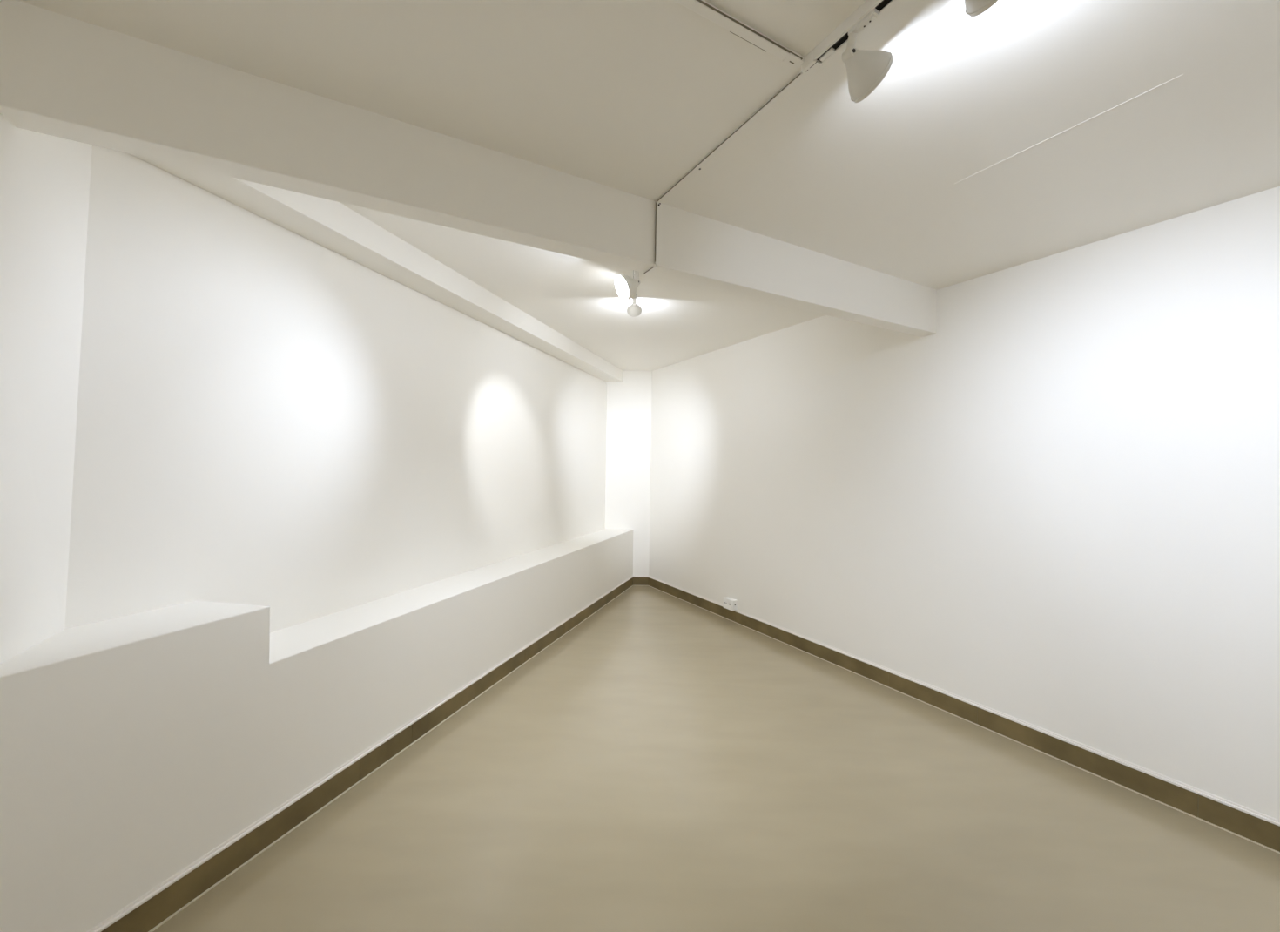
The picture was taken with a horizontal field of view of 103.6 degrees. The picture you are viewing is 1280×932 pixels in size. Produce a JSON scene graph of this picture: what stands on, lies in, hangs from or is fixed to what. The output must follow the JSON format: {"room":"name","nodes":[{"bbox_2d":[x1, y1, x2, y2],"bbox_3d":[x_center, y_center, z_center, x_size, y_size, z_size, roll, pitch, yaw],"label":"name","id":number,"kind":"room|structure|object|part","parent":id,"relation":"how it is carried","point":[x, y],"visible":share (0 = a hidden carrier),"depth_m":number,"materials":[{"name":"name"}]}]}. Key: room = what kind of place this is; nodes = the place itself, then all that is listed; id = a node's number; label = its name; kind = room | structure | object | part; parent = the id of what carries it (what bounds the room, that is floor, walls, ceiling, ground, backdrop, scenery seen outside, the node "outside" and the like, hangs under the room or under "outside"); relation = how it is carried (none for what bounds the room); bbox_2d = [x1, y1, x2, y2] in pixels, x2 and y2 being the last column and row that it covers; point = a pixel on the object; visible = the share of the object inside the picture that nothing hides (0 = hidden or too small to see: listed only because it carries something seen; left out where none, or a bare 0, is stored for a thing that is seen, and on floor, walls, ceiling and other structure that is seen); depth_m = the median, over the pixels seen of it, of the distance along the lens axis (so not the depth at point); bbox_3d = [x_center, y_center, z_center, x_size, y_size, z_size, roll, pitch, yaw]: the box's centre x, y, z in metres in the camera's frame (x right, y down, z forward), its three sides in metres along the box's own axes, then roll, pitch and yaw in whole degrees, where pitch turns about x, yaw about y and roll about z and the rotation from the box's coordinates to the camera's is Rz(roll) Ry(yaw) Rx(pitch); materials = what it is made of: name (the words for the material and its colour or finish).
{"room":"empty art gallery","nodes":[
{"label":"empty art gallery","id":0,"kind":"room"},
{"bbox_2d":[0,113,92,664],"bbox_3d":[-1.809,-0.385,1.300,0.330,1.910,0.670,1,0,-29],"label":"wall","id":1,"kind":"structure","parent":0,"point":[44,178],"depth_m":1.45,"materials":[{"name":"white paint"}]},
{"bbox_2d":[0,528,633,931],"bbox_3d":[-1.960,0.979,0.703,0.370,0.927,11.753,1,0,17],"label":"wall","id":2,"kind":"structure","parent":0,"point":[133,746],"depth_m":1.70,"materials":[{"name":"white paint"}]},
{"bbox_2d":[87,574,633,931],"bbox_3d":[-1.771,1.364,0.685,0.014,0.124,11.634,1,0,17],"label":"baseboard","id":3,"kind":"structure","parent":2,"relation":"attached to","point":[164,901],"depth_m":2.04,"materials":[{"name":"brown wood"}]},
{"bbox_2d":[64,144,606,632],"bbox_3d":[-1.216,-0.229,3.913,0.160,2.177,5.156,1,0,17],"label":"wall","id":4,"kind":"structure","parent":0,"point":[266,415],"depth_m":2.29,"materials":[{"name":"white paint"}]},
{"bbox_2d":[605,370,652,575],"bbox_3d":[-0.269,0.103,6.340,0.915,2.787,0.160,1,0,0],"label":"wall","id":5,"kind":"structure","parent":0,"point":[629,400],"depth_m":6.26,"materials":[{"name":"white paint"}]},
{"bbox_2d":[633,574,648,585],"bbox_3d":[0.008,1.420,6.247,0.200,0.124,0.014,1,0,0],"label":"baseboard","id":6,"kind":"structure","parent":5,"relation":"attached to","point":[637,580],"depth_m":6.25,"materials":[{"name":"brown wood"}]},
{"bbox_2d":[17,0,1279,370],"bbox_3d":[-2.317,-1.318,0.592,10.413,0.266,9.086,1,0,-29],"label":"ceiling","id":7,"kind":"structure","parent":0,"point":[628,96],"depth_m":1.61,"materials":[{"name":"white paint"}]},
{"bbox_2d":[128,153,622,381],"bbox_3d":[-1.062,-1.169,3.816,0.205,0.194,5.285,1,0,17],"label":"boxed beam","id":8,"kind":"structure","parent":7,"relation":"attached to","point":[329,224],"depth_m":2.66,"materials":[{"name":"white paint"}]},
{"bbox_2d":[0,0,936,336],"bbox_3d":[-0.199,-1.090,2.080,4.758,0.440,0.104,1,0,-29],"label":"ceiling beam","id":9,"kind":"structure","parent":7,"relation":"attached to","point":[62,76],"depth_m":1.65,"materials":[{"name":"white paint"}]},
{"bbox_2d":[643,264,657,275],"bbox_3d":[0.045,-0.861,2.214,0.017,0.010,0.100,1,0,-29],"label":"cable conduit","id":10,"kind":"object","parent":9,"relation":"attached to","point":[655,266],"visible":1,"depth_m":2.20,"materials":[{"name":"white plastic"}]},
{"bbox_2d":[654,202,660,265],"bbox_3d":[0.074,-1.002,2.164,0.021,0.274,0.014,1,0,-29],"label":"cable conduit","id":11,"kind":"object","parent":9,"relation":"attached to","point":[657,205],"visible":1,"depth_m":2.16,"materials":[{"name":"white plastic"}]},
{"bbox_2d":[632,269,637,301],"bbox_3d":[-0.028,-1.188,2.976,0.034,0.030,1.220,1,0,-1],"label":"track","id":12,"kind":"object","parent":7,"relation":"attached to","point":[632,270],"visible":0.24,"depth_m":3.34,"materials":[{"name":"white plastic"}]},
{"bbox_2d":[614,270,640,301],"bbox_3d":[-0.061,-1.040,2.755,0.143,0.275,0.147,1,0,-21],"label":"lamp","id":13,"kind":"object","parent":12,"relation":"attached to","point":[626,286],"visible":0.95,"depth_m":2.75,"materials":[{"name":"white plastic"}]},
{"bbox_3d":[-0.065,-0.979,2.749,0.090,0.089,0.092,1,0,0],"label":"bulb","id":14,"kind":"part","parent":13,"relation":"part of","materials":[{"name":"white glass"}]},
{"bbox_3d":[-0.019,-1.090,2.790,0.026,0.161,0.051,1,0,-27],"label":"arm","id":15,"kind":"part","parent":13,"relation":"part of","materials":[{"name":"white metal"}]},
{"bbox_2d":[630,270,636,298],"bbox_3d":[-0.057,-1.097,3.065,0.098,0.159,0.098,1,0,0],"label":"lamp","id":16,"kind":"object","parent":12,"relation":"attached to","point":[635,293],"visible":0.11,"depth_m":3.05,"materials":[{"name":"white plastic"}]},
{"bbox_3d":[-0.063,-1.060,3.070,0.088,0.086,0.088,1,0,0],"label":"lamp shade","id":17,"kind":"part","parent":16,"relation":"part of","materials":[{"name":"white metal"}]},
{"bbox_2d":[626,297,641,316],"bbox_3d":[-0.040,-1.108,3.497,0.105,0.132,0.120,1,0,0],"label":"lamp","id":18,"kind":"object","parent":12,"relation":"attached to","point":[634,310],"visible":0.94,"depth_m":3.50,"materials":[{"name":"white plastic"}]},
{"bbox_3d":[-0.040,-1.090,3.516,0.102,0.097,0.082,1,0,0],"label":"lamp shade","id":19,"kind":"part","parent":18,"relation":"part of","materials":[{"name":"white metal"}]},
{"bbox_2d":[655,71,806,204],"bbox_3d":[0.276,-1.131,1.810,0.024,0.014,0.828,1,0,-29],"label":"cable conduit","id":20,"kind":"object","parent":7,"relation":"attached to","point":[800,76],"visible":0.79,"depth_m":1.70,"materials":[{"name":"white plastic"}]},
{"bbox_2d":[673,0,803,67],"bbox_3d":[-0.537,-1.147,0.864,2.259,0.016,0.032,1,0,-29],"label":"cable conduit","id":21,"kind":"object","parent":7,"relation":"attached to","point":[790,57],"visible":1,"depth_m":1.31,"materials":[{"name":"white plastic"}]},
{"bbox_2d":[801,0,896,76],"bbox_3d":[1.270,-1.114,-0.033,0.036,0.034,3.320,1,0,-29],"label":"track","id":22,"kind":"object","parent":7,"relation":"attached to","point":[838,38],"visible":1,"depth_m":1.32,"materials":[{"name":"white plastic"}]},
{"bbox_2d":[842,7,893,102],"bbox_3d":[0.584,-1.039,1.308,0.144,0.139,0.120,1,0,-41],"label":"lamp","id":23,"kind":"object","parent":22,"relation":"attached to","point":[865,70],"visible":1,"depth_m":1.29,"materials":[{"name":"white plastic"}]},
{"bbox_3d":[0.541,-1.080,1.293,0.026,0.049,0.039,1,0,0],"label":"arm","id":24,"kind":"part","parent":23,"relation":"part of","materials":[{"name":"white metal"}]},
{"bbox_3d":[0.592,-1.027,1.332,0.116,0.115,0.116,1,0,0],"label":"lamp shade","id":25,"kind":"part","parent":23,"relation":"part of","materials":[{"name":"white metal"}]},
{"bbox_2d":[964,0,998,16],"bbox_3d":[0.729,-1.038,1.045,0.144,0.139,0.120,1,0,-41],"label":"lamp","id":26,"kind":"object","parent":22,"relation":"attached to","point":[973,8],"visible":1,"depth_m":1.08,"materials":[{"name":"white plastic"}]},
{"bbox_2d":[955,74,1183,183],"bbox_3d":[1.401,-1.121,1.720,0.002,0.002,0.639,1,0,-28],"label":"trim","id":27,"kind":"structure","parent":7,"relation":"attached to","point":[1182,74],"depth_m":1.65,"materials":[{"name":"white"}]},
{"bbox_2d":[152,585,1279,931],"bbox_3d":[-1.784,1.501,0.867,9.326,0.150,9.295,1,0,-28],"label":"floor","id":28,"kind":"structure","parent":0,"point":[666,763],"depth_m":2.05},
{"bbox_2d":[648,186,1279,820],"bbox_3d":[2.138,0.124,2.791,0.160,2.787,8.336,1,0,-29],"label":"wall","id":29,"kind":"structure","parent":0,"point":[1054,507],"depth_m":2.65,"materials":[{"name":"white paint"}]},
{"bbox_2d":[723,597,737,611],"bbox_3d":[0.865,1.321,4.826,0.062,0.099,0.139,1,0,-29],"label":"power socket","id":30,"kind":"object","parent":29,"relation":"attached to","point":[730,603],"visible":1,"depth_m":4.78,"materials":[{"name":"white plastic"}]},
{"bbox_3d":[0.845,1.321,4.815,0.013,0.099,0.139,1,0,-29],"label":"plate","id":31,"kind":"part","parent":30,"relation":"part of","materials":[{"name":"white plastic"}]},
{"bbox_2d":[648,575,1279,853],"bbox_3d":[2.041,1.435,2.743,0.014,0.124,8.016,1,0,-29],"label":"baseboard","id":32,"kind":"structure","parent":29,"relation":"attached to","point":[1250,825],"depth_m":2.63,"materials":[{"name":"brown wood"}]}
]}

